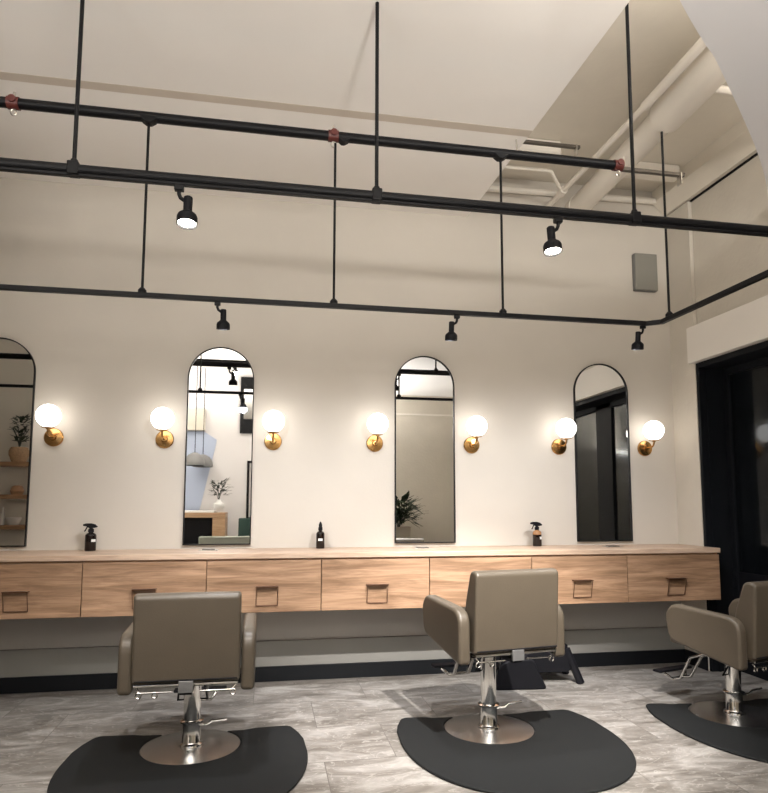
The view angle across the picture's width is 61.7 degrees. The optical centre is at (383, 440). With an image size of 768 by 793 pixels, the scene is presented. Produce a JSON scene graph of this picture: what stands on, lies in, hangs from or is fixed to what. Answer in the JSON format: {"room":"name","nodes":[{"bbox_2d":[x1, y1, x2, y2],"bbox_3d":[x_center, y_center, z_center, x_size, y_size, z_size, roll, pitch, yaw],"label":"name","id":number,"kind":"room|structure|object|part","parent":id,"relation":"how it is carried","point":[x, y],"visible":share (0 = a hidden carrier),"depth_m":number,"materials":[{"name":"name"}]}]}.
{"room":"salon","nodes":[
{"label":"salon","id":0,"kind":"room"},
{"bbox_2d":[0,79,527,216],"bbox_3d":[-2.324,-1.986,3.872,6.323,0.351,1.020,1,-6,-10],"label":"ceiling","id":1,"kind":"structure","parent":0,"point":[27,135],"depth_m":4.04,"materials":[{"name":"paint"}]},
{"bbox_2d":[0,72,531,136],"bbox_3d":[-2.225,-2.064,3.345,6.328,0.304,0.062,1,-6,-10],"label":"ceiling trim","id":2,"kind":"structure","parent":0,"point":[3,75],"depth_m":3.60,"materials":[{"name":"beige paint"}]},
{"bbox_2d":[0,0,629,130],"bbox_3d":[-2.044,-2.178,2.583,6.409,0.376,1.518,1,-6,-10],"label":"ceiling","id":3,"kind":"structure","parent":0,"point":[497,63],"depth_m":3.20,"materials":[{"name":"paint"}]},
{"bbox_2d":[0,0,767,236],"bbox_3d":[-0.559,-1.651,2.796,6.428,1.194,0.048,1,-6,-10],"label":"track","id":4,"kind":"object","parent":3,"relation":"hanging from","point":[72,168],"visible":1,"depth_m":2.83,"materials":[{"name":"black metal"}]},
{"bbox_3d":[-1.260,-1.566,2.660,0.017,0.897,0.017,1,-6,-10],"label":"drop rod","id":5,"kind":"part","parent":4,"relation":"part of","materials":[{"name":"black metal"}]},
{"bbox_2d":[174,184,197,229],"bbox_3d":[-0.821,-0.975,2.665,0.099,0.179,0.088,1,-6,-10],"label":"track spotlight","id":6,"kind":"object","parent":4,"relation":"attached to","point":[186,219],"visible":1,"depth_m":2.66,"materials":[{"name":"black metal"}]},
{"bbox_3d":[-0.844,-1.017,2.683,0.038,0.051,0.017,1,-6,-10],"label":"swivel arm","id":7,"kind":"part","parent":6,"relation":"part of","materials":[{"name":"black metal"}]},
{"bbox_3d":[-0.032,-1.542,2.881,0.017,0.897,0.017,1,-6,-10],"label":"drop rod","id":8,"kind":"part","parent":4,"relation":"part of","materials":[{"name":"black metal"}]},
{"bbox_3d":[-0.560,-1.086,2.741,6.428,0.045,0.045,1,-6,-10],"label":"rail","id":9,"kind":"part","parent":4,"relation":"part of","materials":[{"name":"black metal"}]},
{"bbox_2d":[543,217,562,256],"bbox_3d":[0.780,-0.943,2.954,0.099,0.179,0.088,1,-6,-10],"label":"track spotlight","id":10,"kind":"object","parent":4,"relation":"attached to","point":[552,247],"visible":1,"depth_m":2.95,"materials":[{"name":"black metal"}]},
{"bbox_3d":[0.796,-0.984,2.978,0.038,0.051,0.017,1,-6,-10],"label":"swivel arm","id":11,"kind":"part","parent":10,"relation":"part of","materials":[{"name":"black metal"}]},
{"bbox_3d":[1.192,-1.641,3.114,0.017,1.145,0.017,1,-6,-10],"label":"drop rod","id":12,"kind":"part","parent":4,"relation":"part of","materials":[{"name":"black metal"}]},
{"bbox_2d":[0,177,689,649],"bbox_3d":[-1.539,-0.443,4.445,8.330,3.588,0.124,1,-6,-10],"label":"wall","id":13,"kind":"structure","parent":0,"point":[106,363],"depth_m":4.58,"materials":[{"name":"beige paint"}]},
{"bbox_2d":[0,337,35,546],"bbox_3d":[-2.515,0.002,4.153,0.445,1.357,0.021,1,-6,-10],"label":"arched mirror","id":14,"kind":"object","parent":13,"relation":"attached to","point":[17,364],"visible":1,"depth_m":4.18,"materials":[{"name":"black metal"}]},
{"bbox_2d":[0,561,83,619],"bbox_3d":[-2.139,0.879,3.889,0.692,0.320,0.500,1,-6,-10],"label":"drawer","id":15,"kind":"object","parent":13,"relation":"attached to","point":[51,589],"visible":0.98,"depth_m":3.71,"materials":[{"name":"brown wood"}]},
{"bbox_3d":[-2.097,0.919,3.658,0.136,0.117,0.039,1,-6,-10],"label":"handle","id":16,"kind":"part","parent":15,"relation":"part of","materials":[{"name":"brown wood"}]},
{"bbox_2d":[35,404,63,445],"bbox_3d":[-2.151,-0.099,4.137,0.148,0.260,0.204,1,-6,-10],"label":"wall sconce","id":17,"kind":"object","parent":13,"relation":"attached to","point":[48,416],"visible":1,"depth_m":4.09,"materials":[{"name":"white glass"}]},
{"bbox_3d":[-2.146,-0.158,4.115,0.148,0.148,0.148,1,-6,-10],"label":"globe","id":18,"kind":"part","parent":17,"relation":"part of","materials":[{"name":"white glass"}]},
{"bbox_2d":[81,559,206,616],"bbox_3d":[-1.452,0.893,4.013,0.700,0.320,0.500,1,-6,-10],"label":"drawer","id":19,"kind":"object","parent":13,"relation":"attached to","point":[109,588],"visible":0.7,"depth_m":3.79,"materials":[{"name":"brown wood"}]},
{"bbox_3d":[-1.412,0.933,3.781,0.136,0.117,0.039,1,-6,-10],"label":"handle","id":20,"kind":"part","parent":19,"relation":"part of","materials":[{"name":"brown wood"}]},
{"bbox_2d":[151,407,173,447],"bbox_3d":[-1.464,-0.086,4.261,0.148,0.260,0.204,1,-6,-10],"label":"wall sconce","id":21,"kind":"object","parent":13,"relation":"attached to","point":[162,418],"visible":1,"depth_m":4.21,"materials":[{"name":"white glass"}]},
{"bbox_3d":[-1.459,-0.144,4.239,0.148,0.148,0.148,1,-6,-10],"label":"globe","id":22,"kind":"part","parent":21,"relation":"part of","materials":[{"name":"white glass"}]},
{"bbox_2d":[182,347,253,544],"bbox_3d":[-1.125,0.029,4.403,0.445,1.357,0.021,1,-6,-10],"label":"arched mirror","id":23,"kind":"object","parent":13,"relation":"attached to","point":[220,387],"visible":1,"depth_m":4.40,"materials":[{"name":"black mirror"}]},
{"bbox_2d":[206,558,320,612],"bbox_3d":[-0.767,0.906,4.136,0.689,0.320,0.500,1,-6,-10],"label":"drawer","id":24,"kind":"object","parent":13,"relation":"attached to","point":[281,584],"visible":0.84,"depth_m":3.94,"materials":[{"name":"brown wood"}]},
{"bbox_3d":[-0.712,0.946,3.907,0.136,0.117,0.039,1,-6,-10],"label":"handle","id":25,"kind":"part","parent":24,"relation":"part of","materials":[{"name":"brown wood"}]},
{"bbox_2d":[262,410,284,449],"bbox_3d":[-0.755,-0.072,4.388,0.148,0.260,0.204,1,-6,-10],"label":"wall sconce","id":26,"kind":"object","parent":13,"relation":"attached to","point":[273,421],"visible":1,"depth_m":4.33,"materials":[{"name":"white glass"}]},
{"bbox_3d":[-0.750,-0.130,4.366,0.148,0.148,0.148,1,-6,-10],"label":"globe","id":27,"kind":"part","parent":26,"relation":"part of","materials":[{"name":"white glass"}]},
{"bbox_2d":[0,626,684,677],"bbox_3d":[-1.641,1.471,4.232,7.929,0.262,0.142,1,-6,-10],"label":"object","id":28,"kind":"structure","parent":13,"relation":"attached to","point":[99,659],"depth_m":4.40,"materials":[{"name":"paint"}]},
{"bbox_2d":[0,544,719,561],"bbox_3d":[-1.491,0.717,4.042,7.727,0.033,0.468,1,-6,-10],"label":"countertop","id":29,"kind":"structure","parent":13,"relation":"attached to","point":[327,552],"depth_m":4.15,"materials":[{"name":"brown wood"}]},
{"bbox_2d":[83,523,97,550],"bbox_3d":[-1.883,0.619,4.118,0.085,0.174,0.068,1,-6,-10],"label":"spray bottle","id":30,"kind":"object","parent":29,"relation":"on","point":[90,538],"visible":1,"depth_m":4.10,"materials":[{"name":"black glass"}]},
{"bbox_3d":[-1.877,0.647,4.117,0.068,0.118,0.068,1,-6,-10],"label":"bottle glass","id":31,"kind":"part","parent":30,"relation":"part of","materials":[{"name":"black glass"}]},
{"bbox_2d":[198,549,218,550],"bbox_3d":[-1.137,0.709,4.174,0.120,0.009,0.090,1,-6,-10],"label":"outlet","id":32,"kind":"object","parent":29,"relation":"attached to","point":[200,549],"visible":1,"depth_m":4.14,"materials":[{"name":"silver metal"}]},
{"bbox_2d":[316,521,324,548],"bbox_3d":[-0.433,0.643,4.380,0.057,0.182,0.058,1,-6,-10],"label":"dropper bottle","id":33,"kind":"object","parent":29,"relation":"on","point":[320,535],"visible":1,"depth_m":4.36,"materials":[{"name":"black glass"}]},
{"bbox_3d":[-0.433,0.674,4.377,0.057,0.120,0.057,1,-6,-10],"label":"bottle glass","id":34,"kind":"part","parent":33,"relation":"part of","materials":[{"name":"black glass"}]},
{"bbox_2d":[412,547,431,548],"bbox_3d":[0.261,0.733,4.396,0.120,0.009,0.090,1,-6,-10],"label":"outlet","id":35,"kind":"object","parent":29,"relation":"attached to","point":[412,547],"visible":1,"depth_m":4.36,"materials":[{"name":"silver metal"}]},
{"bbox_2d":[530,522,541,545],"bbox_3d":[1.103,0.677,4.656,0.085,0.174,0.063,1,-6,-10],"label":"spray bottle","id":36,"kind":"object","parent":29,"relation":"on","point":[537,535],"visible":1,"depth_m":4.63,"materials":[{"name":"black glass"}]},
{"bbox_3d":[1.108,0.664,4.659,0.063,0.035,0.063,1,-6,-10],"label":"glass","id":37,"kind":"part","parent":36,"relation":"part of","materials":[{"name":"brown glass"}]},
{"bbox_3d":[1.108,0.723,4.653,0.063,0.083,0.063,1,-6,-10],"label":"bottle glass","id":38,"kind":"part","parent":36,"relation":"part of","materials":[{"name":"black glass"}]},
{"bbox_2d":[603,545,622,546],"bbox_3d":[1.635,0.756,4.603,0.120,0.009,0.090,1,-6,-10],"label":"outlet","id":39,"kind":"object","parent":29,"relation":"attached to","point":[606,545],"visible":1,"depth_m":4.57,"materials":[{"name":"silver metal"}]},
{"bbox_2d":[321,557,428,610],"bbox_3d":[-0.087,0.920,4.259,0.689,0.320,0.500,1,-6,-10],"label":"drawer","id":40,"kind":"object","parent":13,"relation":"attached to","point":[358,583],"visible":0.88,"depth_m":4.05,"materials":[{"name":"brown wood"}]},
{"bbox_3d":[-0.040,0.960,4.028,0.136,0.117,0.039,1,-6,-10],"label":"handle","id":41,"kind":"part","parent":40,"relation":"part of","materials":[{"name":"brown wood"}]},
{"bbox_2d":[366,413,387,451],"bbox_3d":[-0.049,-0.058,4.515,0.148,0.260,0.204,1,-6,-10],"label":"wall sconce","id":42,"kind":"object","parent":13,"relation":"attached to","point":[377,423],"visible":1,"depth_m":4.46,"materials":[{"name":"white glass"}]},
{"bbox_3d":[-0.044,-0.117,4.493,0.148,0.148,0.148,1,-6,-10],"label":"globe","id":43,"kind":"part","parent":42,"relation":"part of","materials":[{"name":"white glass"}]},
{"bbox_2d":[394,356,455,542],"bbox_3d":[0.297,0.057,4.659,0.445,1.357,0.021,1,-6,-10],"label":"arched mirror","id":44,"kind":"object","parent":13,"relation":"attached to","point":[424,507],"visible":1,"depth_m":4.66,"materials":[{"name":"black mirror"}]},
{"bbox_2d":[464,416,486,452],"bbox_3d":[0.661,-0.044,4.643,0.148,0.260,0.204,1,-6,-10],"label":"wall sconce","id":45,"kind":"object","parent":13,"relation":"attached to","point":[476,426],"visible":1,"depth_m":4.59,"materials":[{"name":"white glass"}]},
{"bbox_3d":[0.666,-0.102,4.622,0.148,0.148,0.148,1,-6,-10],"label":"globe","id":46,"kind":"part","parent":45,"relation":"part of","materials":[{"name":"white glass"}]},
{"bbox_2d":[428,555,530,606],"bbox_3d":[0.595,0.933,4.382,0.693,0.320,0.500,1,-6,-10],"label":"drawer","id":47,"kind":"object","parent":13,"relation":"attached to","point":[449,576],"visible":0.35,"depth_m":4.15,"materials":[{"name":"brown wood"}]},
{"bbox_2d":[486,185,563,196],"bbox_3d":[1.042,-1.929,4.974,0.741,0.063,0.048,1,-6,-10],"label":"conduit","id":48,"kind":"object","parent":13,"relation":"attached to","point":[511,190],"visible":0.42,"depth_m":4.96,"materials":[{"name":"beige metal"}]},
{"bbox_2d":[551,418,576,454],"bbox_3d":[1.337,-0.030,4.765,0.148,0.260,0.204,1,-6,-10],"label":"wall sconce","id":49,"kind":"object","parent":13,"relation":"attached to","point":[566,428],"visible":1,"depth_m":4.71,"materials":[{"name":"white glass"}]},
{"bbox_3d":[1.342,-0.089,4.743,0.148,0.148,0.148,1,-6,-10],"label":"globe","id":50,"kind":"part","parent":49,"relation":"part of","materials":[{"name":"white glass"}]},
{"bbox_2d":[530,554,627,603],"bbox_3d":[1.275,0.947,4.504,0.685,0.320,0.500,1,-6,-10],"label":"drawer","id":51,"kind":"object","parent":13,"relation":"attached to","point":[588,578],"visible":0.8,"depth_m":4.31,"materials":[{"name":"brown wood"}]},
{"bbox_3d":[1.322,0.986,4.274,0.136,0.117,0.039,1,-6,-10],"label":"handle","id":52,"kind":"part","parent":51,"relation":"part of","materials":[{"name":"brown wood"}]},
{"bbox_2d":[573,364,632,541],"bbox_3d":[1.666,0.084,4.906,0.445,1.357,0.021,1,-6,-10],"label":"arched mirror","id":53,"kind":"object","parent":13,"relation":"attached to","point":[600,392],"visible":1,"depth_m":4.90,"materials":[{"name":"black mirror"}]},
{"bbox_2d":[504,37,706,206],"bbox_3d":[1.229,-1.960,3.709,0.658,0.062,2.599,1,-6,-10],"label":"pipe","id":54,"kind":"object","parent":13,"relation":"attached to","point":[699,46],"visible":0.77,"depth_m":3.78,"materials":[{"name":"beige metal"}]},
{"bbox_2d":[600,194,656,204],"bbox_3d":[1.938,-1.924,5.137,0.641,0.062,0.052,1,-6,-10],"label":"conduit","id":55,"kind":"object","parent":13,"relation":"attached to","point":[611,198],"visible":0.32,"depth_m":5.12,"materials":[{"name":"beige metal"}]},
{"bbox_2d":[632,253,657,292],"bbox_3d":[2.069,-1.329,5.103,0.194,0.300,0.050,1,-6,-10],"label":"wall speaker","id":56,"kind":"object","parent":13,"relation":"attached to","point":[644,266],"visible":1,"depth_m":5.08,"materials":[{"name":"grey plastic"}]},
{"bbox_2d":[565,47,725,209],"bbox_3d":[1.690,-1.940,3.791,0.204,0.204,2.601,1,-6,-8],"label":"ventilation duct","id":57,"kind":"object","parent":13,"relation":"attached to","point":[703,77],"visible":0.7,"depth_m":3.75,"materials":[{"name":"beige metal"}]},
{"bbox_2d":[715,85,732,95],"bbox_3d":[2.123,-1.962,3.659,0.600,0.044,0.044,1,-6,-12],"label":"pipe","id":58,"kind":"object","parent":57,"relation":"attached to","point":[723,89],"visible":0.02,"depth_m":3.60,"materials":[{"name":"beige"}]},
{"bbox_2d":[637,421,663,455],"bbox_3d":[2.036,-0.017,4.891,0.148,0.260,0.204,1,-6,-10],"label":"wall sconce","id":59,"kind":"object","parent":13,"relation":"attached to","point":[652,430],"visible":1,"depth_m":4.84,"materials":[{"name":"white glass"}]},
{"bbox_3d":[2.041,-0.075,4.869,0.148,0.148,0.148,1,-6,-10],"label":"globe","id":60,"kind":"part","parent":59,"relation":"part of","materials":[{"name":"white glass"}]},
{"bbox_2d":[625,553,720,601],"bbox_3d":[1.959,0.960,4.627,0.701,0.320,0.500,1,-6,-10],"label":"drawer","id":61,"kind":"object","parent":13,"relation":"attached to","point":[665,576],"visible":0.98,"depth_m":4.42,"materials":[{"name":"brown wood"}]},
{"bbox_3d":[2.002,1.000,4.396,0.136,0.117,0.039,1,-6,-10],"label":"handle","id":62,"kind":"part","parent":61,"relation":"part of","materials":[{"name":"brown wood"}]},
{"bbox_2d":[667,201,709,670],"bbox_3d":[2.446,-0.077,4.931,0.300,3.495,0.284,1,-6,-10],"label":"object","id":63,"kind":"structure","parent":13,"relation":"attached to","point":[682,288],"depth_m":4.92,"materials":[{"name":"beige paint"}]},
{"bbox_2d":[0,662,767,792],"bbox_3d":[-0.614,1.321,0.809,8.930,0.100,7.200,1,-6,-10],"label":"floor","id":64,"kind":"structure","parent":0,"point":[347,726],"depth_m":3.56,"materials":[{"name":"tile"}]},
{"bbox_2d":[47,726,307,792],"bbox_3d":[-0.885,1.460,2.832,1.106,0.013,1.025,1,-6,-10],"label":"floor mat","id":65,"kind":"object","parent":64,"relation":"on","point":[273,759],"visible":1,"depth_m":2.85,"materials":[{"name":"black rubber"}]},
{"bbox_2d":[117,591,256,764],"bbox_3d":[-0.949,1.113,3.228,0.600,0.782,0.773,1,-6,-10],"label":"salon chair","id":66,"kind":"object","parent":64,"relation":"on","point":[187,641],"visible":0.99,"depth_m":2.90,"materials":[{"name":"beige leather"}]},
{"bbox_3d":[-1.196,1.016,3.092,0.062,0.283,0.470,1,-6,-10],"label":"armrest","id":67,"kind":"part","parent":66,"relation":"part of","materials":[{"name":"beige leather"}]},
{"bbox_3d":[-0.891,0.891,2.932,0.467,0.397,0.131,1,-6,-10],"label":"backrest","id":68,"kind":"part","parent":66,"relation":"part of","materials":[{"name":"beige leather"}]},
{"bbox_3d":[-0.832,1.367,3.126,0.139,0.037,0.017,0,-6,2],"label":"pump lever","id":69,"kind":"part","parent":66,"relation":"part of","materials":[{"name":"silver metal"}]},
{"bbox_3d":[-0.667,1.026,3.187,0.062,0.283,0.470,1,-6,-10],"label":"armrest","id":70,"kind":"part","parent":66,"relation":"part of","materials":[{"name":"beige leather"}]},
{"bbox_2d":[0,649,684,693],"bbox_3d":[-1.627,1.545,4.147,7.928,0.098,0.014,1,-6,-10],"label":"baseboard","id":71,"kind":"structure","parent":64,"relation":"on","point":[54,683],"depth_m":4.38,"materials":[{"name":"black"}]},
{"bbox_2d":[423,568,564,743],"bbox_3d":[0.535,1.103,3.488,0.600,0.860,0.773,2,-6,-19],"label":"salon chair","id":72,"kind":"object","parent":64,"relation":"on","point":[508,615],"visible":1,"depth_m":3.19,"materials":[{"name":"beige leather"}]},
{"bbox_3d":[0.314,0.963,3.319,0.062,0.283,0.470,2,-6,-19],"label":"armrest","id":73,"kind":"part","parent":72,"relation":"part of","materials":[{"name":"beige leather"}]},
{"bbox_3d":[0.662,1.397,3.402,0.139,0.037,0.017,1,-6,-7],"label":"pump lever","id":74,"kind":"part","parent":72,"relation":"part of","materials":[{"name":"silver metal"}]},
{"bbox_3d":[0.641,0.843,3.209,0.467,0.397,0.131,2,-6,-19],"label":"backrest","id":75,"kind":"part","parent":72,"relation":"part of","materials":[{"name":"beige leather"}]},
{"bbox_3d":[0.821,0.981,3.496,0.062,0.283,0.470,2,-6,-19],"label":"armrest","id":76,"kind":"part","parent":72,"relation":"part of","materials":[{"name":"beige leather"}]},
{"bbox_2d":[397,709,635,792],"bbox_3d":[0.654,1.491,3.115,1.106,0.013,1.025,1,-6,-9],"label":"floor mat","id":77,"kind":"object","parent":64,"relation":"on","point":[568,751],"visible":1,"depth_m":2.99,"materials":[{"name":"black rubber"}]},
{"bbox_2d":[496,644,583,689],"bbox_3d":[1.002,1.499,4.329,0.631,0.254,0.390,1,-6,-6],"label":"step stool","id":78,"kind":"object","parent":64,"relation":"on","point":[524,675],"visible":0.51,"depth_m":4.13,"materials":[{"name":"black plastic"}]},
{"bbox_3d":[1.263,1.504,4.289,0.137,0.237,0.047,-2,-6,23],"label":"leg","id":79,"kind":"part","parent":78,"relation":"part of","materials":[{"name":"black plastic"}]},
{"bbox_2d":[685,649,708,670],"bbox_3d":[2.292,1.609,4.721,0.012,0.098,0.248,1,-6,-10],"label":"baseboard","id":80,"kind":"structure","parent":64,"relation":"on","point":[703,664],"depth_m":4.71,"materials":[{"name":"black"}]},
{"bbox_2d":[646,698,767,762],"bbox_3d":[2.092,1.519,3.364,1.106,0.013,1.025,1,-6,-8],"label":"floor mat","id":81,"kind":"object","parent":64,"relation":"on","point":[746,742],"visible":0.94,"depth_m":3.33,"materials":[{"name":"black rubber"}]},
{"bbox_2d":[653,581,767,727],"bbox_3d":[1.954,1.167,3.719,0.600,0.782,0.773,3,-6,-25],"label":"salon chair","id":82,"kind":"object","parent":64,"relation":"on","point":[739,638],"visible":1,"depth_m":3.47,"materials":[{"name":"beige leather"}]},
{"bbox_3d":[1.754,1.064,3.524,0.062,0.283,0.470,3,-6,-25],"label":"armrest","id":83,"kind":"part","parent":82,"relation":"part of","materials":[{"name":"beige leather"}]},
{"bbox_3d":[2.240,1.087,3.752,0.062,0.283,0.470,3,-6,-25],"label":"armrest","id":84,"kind":"part","parent":82,"relation":"part of","materials":[{"name":"beige leather"}]},
{"bbox_3d":[2.092,0.948,3.448,0.467,0.397,0.131,3,-6,-25],"label":"backrest","id":85,"kind":"part","parent":82,"relation":"part of","materials":[{"name":"beige leather"}]},
{"bbox_3d":[2.087,1.424,3.650,0.139,0.037,0.017,1,-6,-13],"label":"pump lever","id":86,"kind":"part","parent":82,"relation":"part of","materials":[{"name":"silver metal"}]},
{"bbox_2d":[498,0,742,191],"bbox_3d":[1.748,-2.247,3.322,2.330,0.100,3.600,1,-6,-10],"label":"ceiling","id":87,"kind":"structure","parent":0,"point":[593,105],"depth_m":4.05,"materials":[{"name":"paint"}]},
{"bbox_2d":[518,138,560,154],"bbox_3d":[1.007,-2.035,4.474,0.450,0.099,0.080,1,-6,-10],"label":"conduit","id":88,"kind":"object","parent":87,"relation":"attached to","point":[524,147],"visible":0.33,"depth_m":4.45,"materials":[{"name":"beige metal"}]},
{"bbox_2d":[523,139,579,155],"bbox_3d":[1.067,-1.984,4.163,0.420,0.262,0.040,1,-6,-10],"label":"support","id":89,"kind":"object","parent":87,"relation":"hanging from","point":[576,147],"visible":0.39,"depth_m":4.15,"materials":[{"name":"grey metal"}]},
{"bbox_3d":[1.247,-1.884,4.186,0.006,0.070,0.040,1,-6,-10],"label":"plate","id":90,"kind":"part","parent":89,"relation":"part of","materials":[{"name":"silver metal"}]},
{"bbox_2d":[623,162,679,181],"bbox_3d":[1.922,-2.003,4.780,0.560,0.099,0.080,1,-6,-10],"label":"conduit","id":91,"kind":"object","parent":87,"relation":"attached to","point":[643,165],"visible":0.41,"depth_m":4.77,"materials":[{"name":"beige metal"}]},
{"bbox_2d":[680,0,767,192],"bbox_3d":[2.003,-1.764,1.060,2.050,0.100,5.870,1,-6,-10],"label":"ceiling","id":92,"kind":"structure","parent":0,"point":[735,32],"depth_m":2.57,"materials":[{"name":"white paint"}]},
{"bbox_2d":[622,167,684,186],"bbox_3d":[1.528,-1.501,3.659,0.394,0.070,0.040,1,-6,-10],"label":"support","id":93,"kind":"object","parent":92,"relation":"attached to","point":[679,175],"visible":0.93,"depth_m":3.66,"materials":[{"name":"grey metal"}]},
{"bbox_2d":[0,92,624,176],"bbox_3d":[-1.227,-1.602,3.150,5.241,0.154,0.072,1,-6,-10],"label":"pipe","id":94,"kind":"object","parent":93,"relation":"attached to","point":[11,102],"visible":1,"depth_m":3.28,"materials":[{"name":"black metal"}]},
{"bbox_2d":[0,124,767,325],"bbox_3d":[-1.034,-1.267,2.550,5.420,1.063,1.220,1,-6,-10],"label":"track","id":95,"kind":"object","parent":94,"relation":"hanging from","point":[142,292],"visible":1,"depth_m":3.23,"materials":[{"name":"black metal"}]},
{"bbox_3d":[-1.155,-1.128,3.117,0.012,0.848,0.013,1,-6,-10],"label":"drop rod","id":96,"kind":"part","parent":95,"relation":"part of","materials":[{"name":"black metal"}]},
{"bbox_2d":[214,301,229,329],"bbox_3d":[-0.790,-0.605,3.144,0.075,0.136,0.067,1,-6,-10],"label":"track spotlight","id":97,"kind":"object","parent":95,"relation":"attached to","point":[223,324],"visible":1,"depth_m":3.12,"materials":[{"name":"black metal"}]},
{"bbox_3d":[-0.252,-1.110,3.279,0.012,0.848,0.013,1,-6,-10],"label":"drop rod","id":98,"kind":"part","parent":95,"relation":"part of","materials":[{"name":"black metal"}]},
{"bbox_3d":[-1.038,-0.750,2.495,5.413,0.024,1.213,1,-6,-10],"label":"rail","id":99,"kind":"part","parent":95,"relation":"part of","materials":[{"name":"black metal"}]},
{"bbox_2d":[445,315,459,340],"bbox_3d":[0.355,-0.583,3.350,0.075,0.136,0.067,1,-6,-10],"label":"track spotlight","id":100,"kind":"object","parent":95,"relation":"attached to","point":[451,335],"visible":1,"depth_m":3.33,"materials":[{"name":"black metal"}]},
{"bbox_3d":[0.629,-1.093,3.438,0.012,0.848,0.013,1,-6,-10],"label":"drop rod","id":101,"kind":"part","parent":95,"relation":"part of","materials":[{"name":"black metal"}]},
{"bbox_2d":[631,325,645,349],"bbox_3d":[1.398,-0.562,3.538,0.075,0.136,0.067,1,-6,-10],"label":"track spotlight","id":102,"kind":"object","parent":95,"relation":"attached to","point":[637,345],"visible":1,"depth_m":3.52,"materials":[{"name":"black metal"}]},
{"bbox_3d":[1.528,-1.181,3.493,0.012,1.039,0.013,1,-6,-10],"label":"drop rod","id":103,"kind":"part","parent":95,"relation":"part of","materials":[{"name":"black metal"}]},
{"bbox_3d":[1.695,-1.498,3.689,0.006,0.070,0.040,1,-6,-10],"label":"plate","id":104,"kind":"part","parent":93,"relation":"part of","materials":[{"name":"silver metal"}]},
{"bbox_2d":[692,155,767,323],"bbox_3d":[3.089,-1.761,1.635,0.270,1.490,6.710,1,-6,-10],"label":"wall","id":105,"kind":"structure","parent":0,"point":[722,261],"depth_m":4.50,"materials":[{"name":"beige paint"}]},
{"bbox_2d":[652,119,756,215],"bbox_3d":[2.759,-2.194,2.326,0.130,0.195,5.899,1,-6,-10],"label":"trim","id":106,"kind":"structure","parent":105,"relation":"attached to","point":[735,146],"depth_m":4.59,"materials":[{"name":"paint"}]},
{"bbox_2d":[690,153,757,201],"bbox_3d":[2.852,-2.101,2.187,0.011,0.014,5.610,1,-6,-10],"label":"trim","id":107,"kind":"structure","parent":105,"relation":"attached to","point":[755,154],"depth_m":4.55,"materials":[{"name":"black metal"}]},
{"bbox_2d":[686,295,767,363],"bbox_3d":[2.824,-0.980,2.041,0.074,0.270,5.728,1,-6,-10],"label":"trim","id":108,"kind":"structure","parent":105,"relation":"attached to","point":[746,325],"depth_m":4.39,"materials":[{"name":"white paint"}]},
{"bbox_3d":[3.380,-0.002,-0.173,0.270,2.360,3.400,1,-6,-10],"label":"wall","id":109,"kind":"structure","parent":0,"visible":0},
{"bbox_2d":[696,340,767,680],"bbox_3d":[2.758,0.381,3.105,0.276,2.232,3.312,1,-6,-10],"label":"door","id":110,"kind":"structure","parent":109,"relation":"in","point":[732,387],"depth_m":4.65,"materials":[{"name":"black paint"}]},
{"bbox_3d":[2.859,0.384,3.125,0.070,2.230,3.308,1,-6,-10],"label":"frame","id":111,"kind":"part","parent":110,"relation":"part of","materials":[{"name":"black paint"}]},
{"bbox_3d":[2.654,0.185,4.231,0.010,1.440,0.960,1,-6,-10],"label":"pane","id":112,"kind":"part","parent":110,"relation":"part of","materials":[{"name":"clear glass"}]},
{"bbox_3d":[2.658,1.190,4.134,0.038,0.580,0.960,1,-6,-10],"label":"panel","id":113,"kind":"part","parent":110,"relation":"part of","materials":[{"name":"black plastic"}]}
]}

